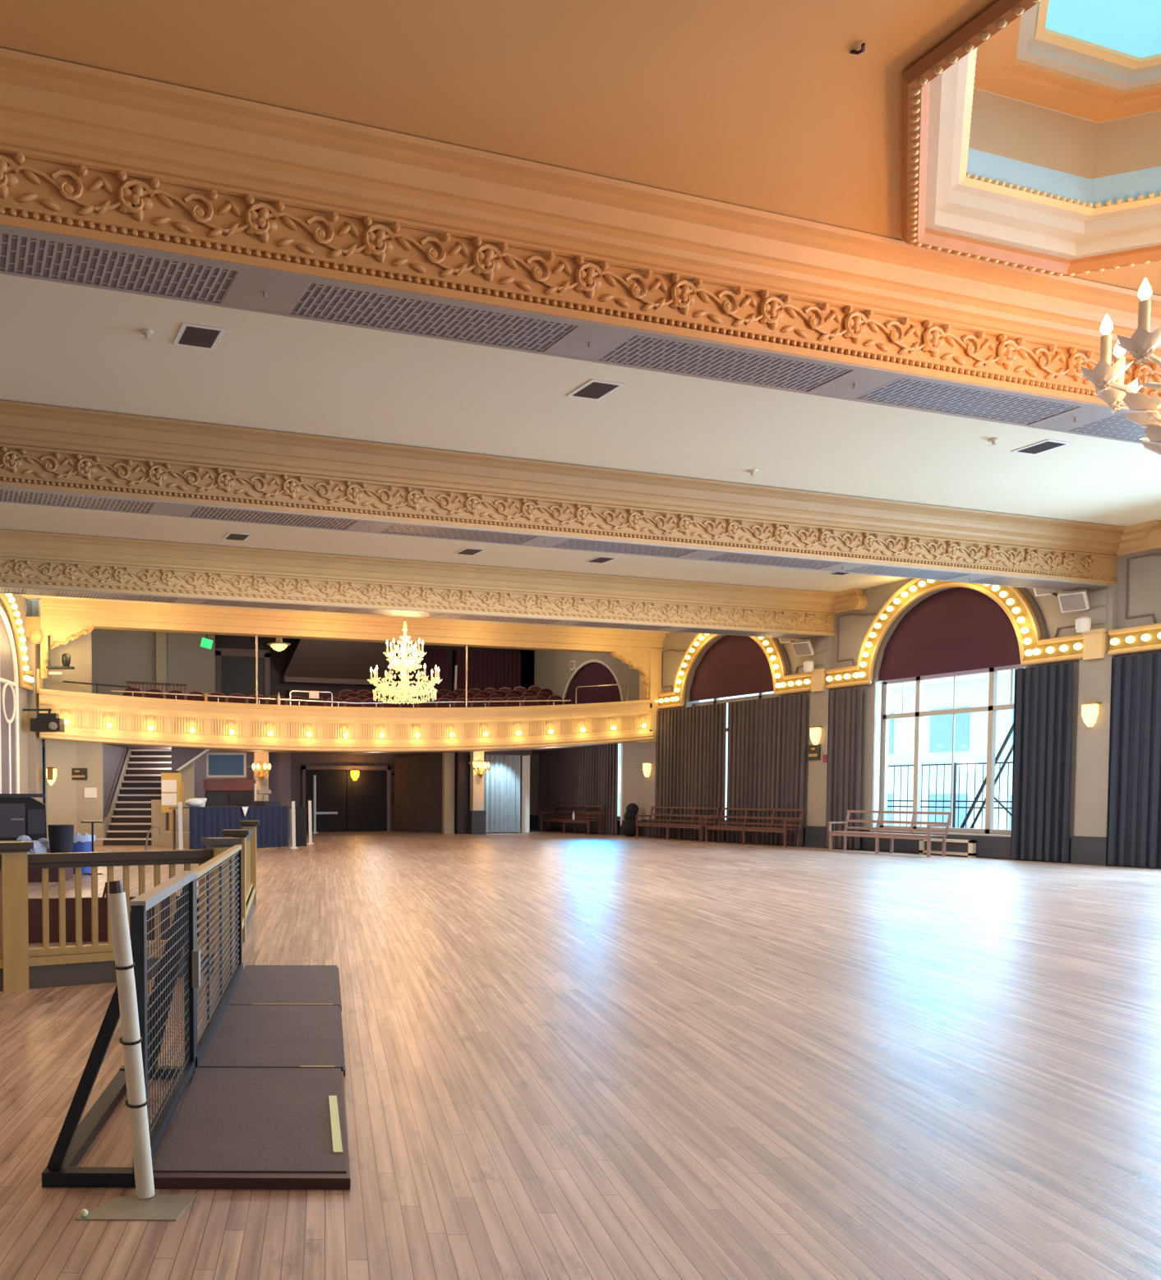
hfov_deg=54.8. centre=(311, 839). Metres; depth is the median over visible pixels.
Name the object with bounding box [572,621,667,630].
grille
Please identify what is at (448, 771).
column
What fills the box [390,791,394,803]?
light switch
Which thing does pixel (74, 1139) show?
mesh fence
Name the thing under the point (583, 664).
trim
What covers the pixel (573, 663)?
wall speaker
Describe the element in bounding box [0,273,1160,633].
ceiling
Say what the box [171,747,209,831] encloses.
wall
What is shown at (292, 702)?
seat
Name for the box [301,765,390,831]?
door
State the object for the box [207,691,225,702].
seat
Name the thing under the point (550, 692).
seat
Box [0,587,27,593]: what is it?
grille
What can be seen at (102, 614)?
ceiling beam
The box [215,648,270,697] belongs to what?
door
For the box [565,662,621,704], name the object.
shade
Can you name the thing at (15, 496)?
grille
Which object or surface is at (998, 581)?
grille
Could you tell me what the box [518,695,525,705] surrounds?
seat
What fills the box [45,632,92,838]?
wall
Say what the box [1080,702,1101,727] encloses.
wall sconce
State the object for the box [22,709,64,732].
projector
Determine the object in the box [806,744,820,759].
wall sign
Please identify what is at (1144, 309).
candle
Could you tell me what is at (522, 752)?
trim
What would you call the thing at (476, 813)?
column
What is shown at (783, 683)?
arch
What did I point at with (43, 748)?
pole
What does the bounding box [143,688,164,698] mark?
seat
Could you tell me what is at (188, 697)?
seat
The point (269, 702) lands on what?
seat
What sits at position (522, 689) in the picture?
seat
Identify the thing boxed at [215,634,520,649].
ceiling
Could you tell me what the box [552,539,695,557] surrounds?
grille
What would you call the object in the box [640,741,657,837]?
wall
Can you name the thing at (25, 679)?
arch
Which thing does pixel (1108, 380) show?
chandelier
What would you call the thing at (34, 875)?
low riser
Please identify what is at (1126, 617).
trim
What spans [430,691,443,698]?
seat
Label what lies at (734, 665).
shade
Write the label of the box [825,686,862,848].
curtain
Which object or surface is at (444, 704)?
seat
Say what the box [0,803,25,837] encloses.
grille
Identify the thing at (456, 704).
seat
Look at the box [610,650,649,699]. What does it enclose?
bracket
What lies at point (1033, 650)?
arch
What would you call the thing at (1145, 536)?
trim
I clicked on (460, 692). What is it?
seat
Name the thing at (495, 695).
seat
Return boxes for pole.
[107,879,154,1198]
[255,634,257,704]
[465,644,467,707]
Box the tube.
[453,665,457,690]
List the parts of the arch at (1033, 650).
light bulb, light bulb, light bulb, light bulb, light bulb, light bulb, light bulb, light bulb, light bulb, light bulb, light bulb, light bulb, light bulb, light bulb, light bulb, light bulb, light bulb, light bulb, light bulb, light bulb, light bulb, light bulb, light bulb, light bulb, light bulb, light bulb, light bulb, light bulb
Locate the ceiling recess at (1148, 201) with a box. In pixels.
[958,47,1160,215]
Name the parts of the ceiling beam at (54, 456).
soffit panel, soffit panel, soffit panel, soffit panel, soffit panel, soffit panel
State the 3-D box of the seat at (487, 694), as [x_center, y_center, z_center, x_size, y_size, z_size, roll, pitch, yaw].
[5.534,-4.361,34.712,0.545,0.873,0.490,-1,3,-19]
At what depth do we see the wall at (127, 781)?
28.72 m
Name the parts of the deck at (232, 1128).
edge strip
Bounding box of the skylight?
[901,0,1160,276]
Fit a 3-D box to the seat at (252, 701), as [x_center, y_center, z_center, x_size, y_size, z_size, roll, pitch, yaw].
[-1.545,-3.529,29.350,0.545,0.873,0.490,-1,3,-19]
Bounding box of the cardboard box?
[163,831,188,847]
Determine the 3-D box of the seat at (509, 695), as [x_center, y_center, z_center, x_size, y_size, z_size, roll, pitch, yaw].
[6.292,-4.188,33.971,0.545,0.873,0.490,-1,3,-19]
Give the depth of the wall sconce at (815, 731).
26.34 m
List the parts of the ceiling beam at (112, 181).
soffit panel, bead moulding, soffit panel, soffit panel, soffit panel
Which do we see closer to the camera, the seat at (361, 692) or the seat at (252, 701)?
the seat at (252, 701)
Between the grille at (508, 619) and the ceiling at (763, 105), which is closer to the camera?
the ceiling at (763, 105)
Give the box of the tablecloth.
[182,805,288,849]
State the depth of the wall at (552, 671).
25.21 m
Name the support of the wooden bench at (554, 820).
on the floor
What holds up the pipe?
on the floor
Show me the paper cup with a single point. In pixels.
(205, 695)
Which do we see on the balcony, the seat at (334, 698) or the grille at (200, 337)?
the seat at (334, 698)
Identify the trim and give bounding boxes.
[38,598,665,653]
[154,631,166,698]
[483,750,531,755]
[561,659,623,825]
[638,648,663,742]
[661,552,1160,691]
[833,519,1160,613]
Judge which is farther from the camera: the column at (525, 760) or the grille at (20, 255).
the column at (525, 760)
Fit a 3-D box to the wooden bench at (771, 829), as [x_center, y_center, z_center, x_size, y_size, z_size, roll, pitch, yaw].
[11.561,-0.330,27.988,0.617,0.948,3.000,-1,3,-19]
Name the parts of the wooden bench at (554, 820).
armrest, leg, leg, seat, leg, backrest, leg, armrest, leg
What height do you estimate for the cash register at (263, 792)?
0.396 m
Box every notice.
[84,787,96,797]
[308,690,318,698]
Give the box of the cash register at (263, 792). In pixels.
[253,789,280,805]
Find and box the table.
[168,807,282,850]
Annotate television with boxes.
[206,752,250,777]
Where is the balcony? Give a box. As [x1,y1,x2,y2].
[37,688,653,754]
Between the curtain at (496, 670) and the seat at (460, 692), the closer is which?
the seat at (460, 692)
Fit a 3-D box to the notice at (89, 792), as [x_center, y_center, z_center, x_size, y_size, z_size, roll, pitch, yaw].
[-5.678,-1.194,27.465,0.320,0.260,0.012,0,2,1]
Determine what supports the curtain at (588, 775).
hanging from the balcony
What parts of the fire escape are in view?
rail, post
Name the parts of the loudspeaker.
lid, panel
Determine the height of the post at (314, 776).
1.950 m
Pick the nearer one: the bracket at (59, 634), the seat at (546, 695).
the bracket at (59, 634)
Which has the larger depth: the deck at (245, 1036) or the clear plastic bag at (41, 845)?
the clear plastic bag at (41, 845)
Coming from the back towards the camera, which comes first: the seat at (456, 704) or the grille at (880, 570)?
the seat at (456, 704)
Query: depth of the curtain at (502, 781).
35.80 m
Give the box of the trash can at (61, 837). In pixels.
[47,824,73,852]
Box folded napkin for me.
[241,806,248,815]
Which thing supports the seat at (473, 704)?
on the balcony
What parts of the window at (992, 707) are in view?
sill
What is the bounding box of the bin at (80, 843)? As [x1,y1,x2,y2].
[72,832,95,874]
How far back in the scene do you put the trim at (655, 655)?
32.26 m
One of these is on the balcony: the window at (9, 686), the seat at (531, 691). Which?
the seat at (531, 691)
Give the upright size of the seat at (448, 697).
0.873 m
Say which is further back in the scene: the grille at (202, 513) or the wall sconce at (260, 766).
the wall sconce at (260, 766)
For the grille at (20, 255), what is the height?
0.042 m
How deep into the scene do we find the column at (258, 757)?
31.43 m
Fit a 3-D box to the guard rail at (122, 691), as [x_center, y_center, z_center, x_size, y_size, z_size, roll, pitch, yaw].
[1.273,-3.825,29.437,13.501,0.418,0.038,-1,3,-19]
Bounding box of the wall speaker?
[570,660,576,670]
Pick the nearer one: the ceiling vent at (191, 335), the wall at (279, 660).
the ceiling vent at (191, 335)
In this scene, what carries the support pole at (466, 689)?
on the balcony
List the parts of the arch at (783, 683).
light bulb, light bulb, light bulb, light bulb, light bulb, light bulb, light bulb, light bulb, light bulb, light bulb, light bulb, light bulb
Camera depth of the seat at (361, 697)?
32.11 m
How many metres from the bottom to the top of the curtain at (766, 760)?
3.810 m
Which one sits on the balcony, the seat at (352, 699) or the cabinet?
the seat at (352, 699)
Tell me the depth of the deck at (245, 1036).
5.69 m
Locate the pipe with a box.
[253,783,256,801]
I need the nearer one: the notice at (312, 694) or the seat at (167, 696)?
the seat at (167, 696)
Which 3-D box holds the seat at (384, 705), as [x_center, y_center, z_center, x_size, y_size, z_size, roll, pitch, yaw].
[2.203,-3.595,30.611,0.545,0.873,0.490,-1,3,-19]
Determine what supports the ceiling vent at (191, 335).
in the ceiling at (65, 345)
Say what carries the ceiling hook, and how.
attached to the ceiling at (763, 105)
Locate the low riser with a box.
[27,867,73,882]
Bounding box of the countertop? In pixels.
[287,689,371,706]
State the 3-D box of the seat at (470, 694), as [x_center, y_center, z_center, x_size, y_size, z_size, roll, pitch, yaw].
[4.999,-4.321,34.533,0.545,0.873,0.490,-1,3,-19]
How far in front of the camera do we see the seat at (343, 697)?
31.92 m
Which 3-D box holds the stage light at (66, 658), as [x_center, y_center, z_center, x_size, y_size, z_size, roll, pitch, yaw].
[-6.223,-4.564,26.462,0.650,0.960,0.240,0,2,1]
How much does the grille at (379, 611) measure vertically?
0.042 m
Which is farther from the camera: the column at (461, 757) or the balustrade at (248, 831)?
the column at (461, 757)
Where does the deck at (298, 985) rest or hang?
on the floor
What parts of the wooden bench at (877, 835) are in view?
leg, armrest, leg, leg, seat, leg, backrest, leg, armrest, leg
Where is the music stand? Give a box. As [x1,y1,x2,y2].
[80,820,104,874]
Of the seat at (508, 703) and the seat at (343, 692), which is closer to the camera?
the seat at (508, 703)
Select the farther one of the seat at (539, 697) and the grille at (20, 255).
the seat at (539, 697)
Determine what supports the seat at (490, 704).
on the balcony
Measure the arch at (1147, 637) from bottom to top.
2.340 m
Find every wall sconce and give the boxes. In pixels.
[44,767,57,785]
[642,762,652,777]
[809,726,822,745]
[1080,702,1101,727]
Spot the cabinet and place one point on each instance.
(218, 792)
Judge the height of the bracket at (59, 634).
1.387 m
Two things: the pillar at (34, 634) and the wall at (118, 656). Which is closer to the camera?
the pillar at (34, 634)
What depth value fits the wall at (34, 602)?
26.97 m
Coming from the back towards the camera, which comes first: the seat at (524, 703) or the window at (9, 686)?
the seat at (524, 703)
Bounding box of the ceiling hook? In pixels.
[850,42,865,55]
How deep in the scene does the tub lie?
17.79 m
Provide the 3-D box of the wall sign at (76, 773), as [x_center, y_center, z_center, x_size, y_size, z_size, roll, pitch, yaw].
[-6.018,-1.674,27.437,0.520,0.300,0.034,0,2,1]
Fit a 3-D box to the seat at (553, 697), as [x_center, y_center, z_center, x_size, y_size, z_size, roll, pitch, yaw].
[7.524,-4.059,33.389,0.545,0.873,0.490,-1,3,-19]
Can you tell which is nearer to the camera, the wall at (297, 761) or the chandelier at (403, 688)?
the chandelier at (403, 688)
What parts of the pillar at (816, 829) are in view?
panel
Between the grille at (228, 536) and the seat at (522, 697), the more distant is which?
the seat at (522, 697)
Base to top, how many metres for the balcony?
1.751 m
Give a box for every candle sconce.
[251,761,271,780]
[473,760,489,778]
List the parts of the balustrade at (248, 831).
newel post, handrail, oak trim, newel post, rail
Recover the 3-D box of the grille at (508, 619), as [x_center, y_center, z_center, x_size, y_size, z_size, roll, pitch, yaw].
[4.369,-4.868,23.550,2.320,0.042,0.560,-1,3,-19]
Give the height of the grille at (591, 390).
0.017 m
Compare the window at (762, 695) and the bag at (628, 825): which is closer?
the window at (762, 695)
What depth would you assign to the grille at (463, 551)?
21.22 m
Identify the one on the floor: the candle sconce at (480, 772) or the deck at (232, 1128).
the deck at (232, 1128)
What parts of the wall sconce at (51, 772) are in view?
plate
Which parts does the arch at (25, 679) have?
light bulb, light bulb, light bulb, light bulb, light bulb, light bulb, light bulb, light bulb, light bulb, light bulb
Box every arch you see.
[0,593,34,690]
[655,633,811,709]
[825,578,1083,689]
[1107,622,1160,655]
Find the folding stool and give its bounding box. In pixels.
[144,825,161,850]
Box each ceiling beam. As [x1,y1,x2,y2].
[0,47,1160,444]
[0,400,1125,591]
[0,529,836,639]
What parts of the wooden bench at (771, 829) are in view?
leg, armrest, leg, leg, seat, leg, backrest, leg, armrest, leg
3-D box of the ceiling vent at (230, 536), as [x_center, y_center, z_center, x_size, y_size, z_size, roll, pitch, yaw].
[-1.388,-5.668,20.021,0.460,0.018,0.550,-1,3,-19]
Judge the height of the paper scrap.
0.024 m
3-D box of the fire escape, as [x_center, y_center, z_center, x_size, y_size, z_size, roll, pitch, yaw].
[15.771,-1.583,23.946,1.288,3.423,7.012,-1,3,-19]
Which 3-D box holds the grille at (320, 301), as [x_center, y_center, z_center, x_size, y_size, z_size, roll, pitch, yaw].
[1.002,-4.225,8.627,2.320,0.042,0.560,-1,3,-19]
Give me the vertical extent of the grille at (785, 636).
0.042 m
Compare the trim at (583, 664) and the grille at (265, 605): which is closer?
the grille at (265, 605)
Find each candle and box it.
[1100,333,1111,364]
[1114,356,1123,385]
[1137,299,1151,331]
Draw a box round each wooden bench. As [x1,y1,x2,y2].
[539,804,603,834]
[635,805,718,842]
[704,807,804,847]
[828,810,951,856]
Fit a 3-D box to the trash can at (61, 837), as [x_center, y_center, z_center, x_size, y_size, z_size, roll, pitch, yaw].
[-3.858,0.030,16.468,0.400,0.500,0.390,-1,3,-19]
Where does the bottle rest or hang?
on the balcony
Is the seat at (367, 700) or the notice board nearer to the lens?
the notice board
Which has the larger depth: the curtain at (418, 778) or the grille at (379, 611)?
the curtain at (418, 778)
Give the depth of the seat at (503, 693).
34.65 m
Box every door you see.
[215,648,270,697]
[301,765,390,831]
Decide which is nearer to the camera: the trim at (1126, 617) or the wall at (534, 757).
the trim at (1126, 617)
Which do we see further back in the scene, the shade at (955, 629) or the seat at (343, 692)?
the seat at (343, 692)
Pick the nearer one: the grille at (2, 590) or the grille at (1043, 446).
the grille at (1043, 446)
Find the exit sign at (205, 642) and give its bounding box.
[200,634,212,649]
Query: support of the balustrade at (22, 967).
on the floor
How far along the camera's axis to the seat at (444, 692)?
35.04 m
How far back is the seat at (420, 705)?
30.72 m
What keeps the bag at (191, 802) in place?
on the tablecloth
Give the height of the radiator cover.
0.360 m
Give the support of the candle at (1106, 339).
on the chandelier at (1108, 380)
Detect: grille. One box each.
[0,233,238,303]
[0,489,154,512]
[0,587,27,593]
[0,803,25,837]
[55,590,177,602]
[178,326,220,348]
[188,506,356,529]
[200,599,314,610]
[225,534,249,540]
[288,282,576,351]
[333,607,442,616]
[381,524,535,543]
[457,548,482,555]
[458,615,560,624]
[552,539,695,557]
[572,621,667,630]
[573,382,619,399]
[588,557,612,562]
[598,335,851,391]
[676,628,769,635]
[705,552,839,569]
[775,634,826,639]
[842,565,967,580]
[854,377,1078,424]
[924,841,967,852]
[969,576,1106,590]
[1017,441,1066,454]
[1068,413,1147,442]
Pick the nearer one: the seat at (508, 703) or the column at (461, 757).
the seat at (508, 703)
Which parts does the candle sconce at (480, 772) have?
plate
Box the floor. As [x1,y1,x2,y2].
[0,829,1160,1279]
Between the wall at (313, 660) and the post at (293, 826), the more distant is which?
the wall at (313, 660)
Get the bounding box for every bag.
[16,834,50,853]
[184,798,203,806]
[621,802,639,836]
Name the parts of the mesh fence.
foot frame, post, rail, post, rail, rail, post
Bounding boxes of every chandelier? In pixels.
[367,616,442,704]
[1079,277,1160,455]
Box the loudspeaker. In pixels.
[0,793,46,840]
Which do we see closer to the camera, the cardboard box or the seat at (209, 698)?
the cardboard box
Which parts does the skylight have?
white cornice, moulding, cornice, skylight panel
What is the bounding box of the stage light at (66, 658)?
[46,635,74,674]
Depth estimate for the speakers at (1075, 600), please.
20.03 m
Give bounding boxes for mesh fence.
[41,844,243,1187]
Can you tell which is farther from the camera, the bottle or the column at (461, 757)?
the column at (461, 757)
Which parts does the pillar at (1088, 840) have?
panel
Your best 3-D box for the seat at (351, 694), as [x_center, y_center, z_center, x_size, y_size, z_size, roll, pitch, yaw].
[1.251,-4.120,33.278,0.545,0.873,0.490,-1,3,-19]
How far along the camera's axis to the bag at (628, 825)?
33.11 m
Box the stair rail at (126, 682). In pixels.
[125,681,186,699]
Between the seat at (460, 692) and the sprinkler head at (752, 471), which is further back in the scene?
the seat at (460, 692)
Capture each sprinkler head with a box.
[140,328,153,341]
[747,469,757,477]
[987,437,999,446]
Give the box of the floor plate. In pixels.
[74,1193,197,1220]
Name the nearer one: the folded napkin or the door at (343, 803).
the folded napkin
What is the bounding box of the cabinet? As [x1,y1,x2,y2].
[202,779,256,806]
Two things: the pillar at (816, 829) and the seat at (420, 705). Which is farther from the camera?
the seat at (420, 705)
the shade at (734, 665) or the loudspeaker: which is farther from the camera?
the shade at (734, 665)
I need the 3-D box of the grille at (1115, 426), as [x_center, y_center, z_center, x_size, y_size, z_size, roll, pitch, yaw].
[9.162,-4.343,11.373,2.320,0.042,0.560,-1,3,-19]
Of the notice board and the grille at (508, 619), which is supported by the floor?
the notice board
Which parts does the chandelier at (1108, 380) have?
flame bulb, flame bulb, arm, flame bulb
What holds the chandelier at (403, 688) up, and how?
hanging from the ceiling at (65, 345)
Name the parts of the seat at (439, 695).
backrest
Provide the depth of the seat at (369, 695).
33.20 m
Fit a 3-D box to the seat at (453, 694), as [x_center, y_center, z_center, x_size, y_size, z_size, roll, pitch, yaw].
[4.463,-4.284,34.354,0.545,0.873,0.490,-1,3,-19]
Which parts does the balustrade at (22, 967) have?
newel post, rail, handrail, oak trim, newel post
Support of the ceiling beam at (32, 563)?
attached to the ceiling at (65, 345)
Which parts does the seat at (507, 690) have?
backrest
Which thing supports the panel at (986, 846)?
attached to the wall at (552, 671)
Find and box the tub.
[72,841,92,874]
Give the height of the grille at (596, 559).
0.017 m
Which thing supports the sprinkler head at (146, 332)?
attached to the ceiling at (65, 345)
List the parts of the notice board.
stand post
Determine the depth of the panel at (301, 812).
27.12 m
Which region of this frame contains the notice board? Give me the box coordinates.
[161,770,184,831]
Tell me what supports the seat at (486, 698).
on the balcony
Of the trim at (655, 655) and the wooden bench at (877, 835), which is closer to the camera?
the wooden bench at (877, 835)
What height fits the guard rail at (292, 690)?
0.444 m
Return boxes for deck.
[151,1067,349,1189]
[197,1004,345,1076]
[227,965,341,1012]
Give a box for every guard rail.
[62,680,130,693]
[110,690,570,707]
[289,690,332,706]
[575,683,627,704]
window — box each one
[0,605,19,793]
[693,692,778,824]
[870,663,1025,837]
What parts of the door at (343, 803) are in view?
panel, panel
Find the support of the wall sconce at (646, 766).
attached to the wall at (649, 748)
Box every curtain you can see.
[394,752,442,833]
[398,647,448,691]
[455,649,521,691]
[483,755,520,833]
[538,743,617,833]
[653,702,726,840]
[725,693,806,845]
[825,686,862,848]
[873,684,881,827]
[1010,662,1073,861]
[1105,651,1160,867]
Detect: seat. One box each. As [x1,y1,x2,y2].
[122,686,142,697]
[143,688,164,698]
[165,689,184,699]
[186,690,204,700]
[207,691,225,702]
[227,693,246,703]
[247,694,266,704]
[267,695,285,704]
[286,695,305,705]
[306,697,324,706]
[325,696,343,706]
[337,695,350,700]
[339,689,353,695]
[345,697,362,707]
[346,692,360,697]
[355,695,368,700]
[356,690,369,695]
[363,692,377,698]
[363,697,381,707]
[382,697,399,707]
[400,698,417,707]
[418,698,435,707]
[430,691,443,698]
[436,697,453,707]
[437,689,450,695]
[440,695,454,699]
[446,691,459,698]
[453,688,465,695]
[454,697,470,707]
[456,694,470,699]
[461,691,474,698]
[468,688,481,695]
[471,697,488,707]
[473,694,486,698]
[477,690,491,697]
[483,687,496,694]
[484,697,492,707]
[488,693,502,698]
[488,697,505,707]
[492,690,506,697]
[497,686,511,694]
[501,696,508,706]
[505,693,518,697]
[506,696,522,706]
[507,690,522,696]
[513,686,526,693]
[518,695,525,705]
[520,692,534,696]
[522,695,538,706]
[523,689,537,696]
[528,686,541,693]
[534,695,547,705]
[536,691,550,702]
[538,688,552,695]
[547,695,562,704]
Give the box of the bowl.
[194,797,207,806]
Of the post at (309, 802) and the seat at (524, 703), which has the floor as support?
the post at (309, 802)
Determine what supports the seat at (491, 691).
on the balcony
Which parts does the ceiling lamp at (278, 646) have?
lamp shade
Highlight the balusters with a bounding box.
[27,895,198,943]
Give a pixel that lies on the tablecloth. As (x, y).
(272, 831)
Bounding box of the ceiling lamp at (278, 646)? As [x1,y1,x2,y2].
[267,637,290,651]
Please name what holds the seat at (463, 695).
on the balcony
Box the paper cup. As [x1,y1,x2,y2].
[203,693,207,701]
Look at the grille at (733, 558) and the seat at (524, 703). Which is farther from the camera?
the seat at (524, 703)
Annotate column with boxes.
[253,751,268,801]
[441,752,454,833]
[455,751,468,833]
[468,751,486,834]
[520,755,529,832]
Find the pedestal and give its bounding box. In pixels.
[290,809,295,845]
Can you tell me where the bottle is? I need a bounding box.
[276,692,280,704]
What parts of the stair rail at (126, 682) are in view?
handrail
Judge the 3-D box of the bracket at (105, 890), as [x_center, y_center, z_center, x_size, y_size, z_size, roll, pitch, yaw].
[-1.648,0.665,8.258,0.197,0.664,0.020,0,2,1]
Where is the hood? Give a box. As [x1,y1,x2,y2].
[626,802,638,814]
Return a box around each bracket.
[39,623,95,679]
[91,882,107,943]
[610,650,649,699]
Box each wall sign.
[71,768,87,779]
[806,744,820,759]
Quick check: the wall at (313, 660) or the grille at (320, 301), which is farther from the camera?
the wall at (313, 660)
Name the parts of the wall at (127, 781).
handrail, skirting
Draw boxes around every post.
[178,801,183,849]
[290,801,298,848]
[307,801,313,844]
[312,775,317,833]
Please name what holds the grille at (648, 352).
attached to the ceiling beam at (112, 181)
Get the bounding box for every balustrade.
[0,837,242,991]
[221,820,259,942]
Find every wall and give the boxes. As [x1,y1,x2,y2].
[0,593,32,793]
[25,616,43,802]
[31,599,45,689]
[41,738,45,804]
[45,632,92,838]
[76,697,290,845]
[91,628,215,697]
[171,747,209,831]
[215,635,520,697]
[282,638,417,686]
[290,753,469,832]
[520,547,1160,837]
[529,753,538,829]
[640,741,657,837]
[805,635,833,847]
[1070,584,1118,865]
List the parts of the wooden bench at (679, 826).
leg, armrest, leg, leg, seat, leg, backrest, leg, armrest, leg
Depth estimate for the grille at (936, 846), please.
22.93 m
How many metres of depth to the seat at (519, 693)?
34.84 m
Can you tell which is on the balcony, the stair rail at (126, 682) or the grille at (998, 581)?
the stair rail at (126, 682)
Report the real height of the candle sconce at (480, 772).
0.550 m
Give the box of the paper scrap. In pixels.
[80,1208,87,1216]
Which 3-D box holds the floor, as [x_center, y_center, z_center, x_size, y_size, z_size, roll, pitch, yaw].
[0.920,0.653,16.182,30.050,0.001,46.000,-1,3,-19]
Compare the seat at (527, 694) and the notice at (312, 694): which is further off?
the seat at (527, 694)
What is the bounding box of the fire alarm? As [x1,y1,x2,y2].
[822,755,827,762]
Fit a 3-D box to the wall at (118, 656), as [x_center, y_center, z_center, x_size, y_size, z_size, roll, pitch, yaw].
[-5.886,-5.350,35.280,5.500,3.150,0.200,-1,3,-19]
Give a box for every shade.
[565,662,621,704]
[689,635,773,701]
[878,587,1020,681]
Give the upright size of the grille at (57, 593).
0.042 m
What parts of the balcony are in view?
light bulb, light bulb, light bulb, light bulb, light bulb, parapet panel, moulding, moulding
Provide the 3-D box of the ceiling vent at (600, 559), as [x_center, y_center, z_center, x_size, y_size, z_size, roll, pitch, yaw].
[5.977,-5.753,21.994,0.460,0.018,0.550,-1,3,-19]
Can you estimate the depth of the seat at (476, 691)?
35.41 m
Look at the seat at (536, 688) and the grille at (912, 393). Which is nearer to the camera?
the grille at (912, 393)
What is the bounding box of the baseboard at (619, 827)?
[538,819,1160,869]
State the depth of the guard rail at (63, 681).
27.14 m
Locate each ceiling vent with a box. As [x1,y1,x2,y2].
[172,322,226,350]
[221,532,253,541]
[453,547,487,555]
[566,378,626,400]
[584,556,617,563]
[826,571,849,575]
[1010,438,1072,455]
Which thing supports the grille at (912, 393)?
attached to the ceiling beam at (112, 181)
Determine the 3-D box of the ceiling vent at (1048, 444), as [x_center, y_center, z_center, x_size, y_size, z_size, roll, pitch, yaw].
[10.153,-5.444,14.839,0.460,0.018,0.550,-1,3,-19]
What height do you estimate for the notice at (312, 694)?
0.200 m
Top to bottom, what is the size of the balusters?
0.400 m
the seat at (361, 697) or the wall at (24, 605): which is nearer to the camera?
the wall at (24, 605)
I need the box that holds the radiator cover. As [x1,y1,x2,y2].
[918,837,976,857]
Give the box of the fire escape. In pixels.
[887,722,1013,829]
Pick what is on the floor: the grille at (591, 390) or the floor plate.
the floor plate
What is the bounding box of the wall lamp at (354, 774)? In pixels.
[349,768,359,780]
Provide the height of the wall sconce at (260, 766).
0.550 m
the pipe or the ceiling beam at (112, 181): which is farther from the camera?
the pipe
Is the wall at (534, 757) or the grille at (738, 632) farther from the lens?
the wall at (534, 757)
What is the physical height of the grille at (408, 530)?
0.042 m
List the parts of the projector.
mount arm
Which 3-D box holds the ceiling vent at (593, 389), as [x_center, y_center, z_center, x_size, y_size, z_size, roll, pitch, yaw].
[3.392,-5.354,12.732,0.460,0.018,0.550,-1,3,-19]
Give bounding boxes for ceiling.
[0,0,1160,295]
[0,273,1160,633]
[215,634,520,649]
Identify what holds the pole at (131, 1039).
on the floor plate
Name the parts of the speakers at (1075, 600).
flood panel, flood panel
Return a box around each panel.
[290,807,307,846]
[862,830,1011,858]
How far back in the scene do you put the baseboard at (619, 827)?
25.31 m
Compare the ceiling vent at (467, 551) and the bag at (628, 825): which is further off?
the bag at (628, 825)
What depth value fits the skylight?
8.92 m
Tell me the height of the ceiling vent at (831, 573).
0.018 m
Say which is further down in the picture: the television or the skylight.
the television
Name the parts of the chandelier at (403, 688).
arm, arm, arm, arm, arm, arm, arm, arm, stem, arm, arm, arm, arm, arm, arm, arm, arm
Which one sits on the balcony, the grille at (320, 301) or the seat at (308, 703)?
the seat at (308, 703)
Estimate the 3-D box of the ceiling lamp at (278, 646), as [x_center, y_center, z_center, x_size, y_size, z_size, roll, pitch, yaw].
[-0.958,-6.178,31.731,0.720,1.190,0.702,-1,3,-19]
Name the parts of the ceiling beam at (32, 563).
soffit panel, soffit panel, soffit panel, soffit panel, soffit panel, soffit panel, soffit panel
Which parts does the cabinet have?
door, panel, door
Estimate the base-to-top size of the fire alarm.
0.180 m
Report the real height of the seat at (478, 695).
0.873 m
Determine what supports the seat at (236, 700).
on the balcony
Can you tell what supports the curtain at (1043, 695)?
hanging from the arch at (1033, 650)
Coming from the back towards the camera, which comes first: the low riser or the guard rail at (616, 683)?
the guard rail at (616, 683)

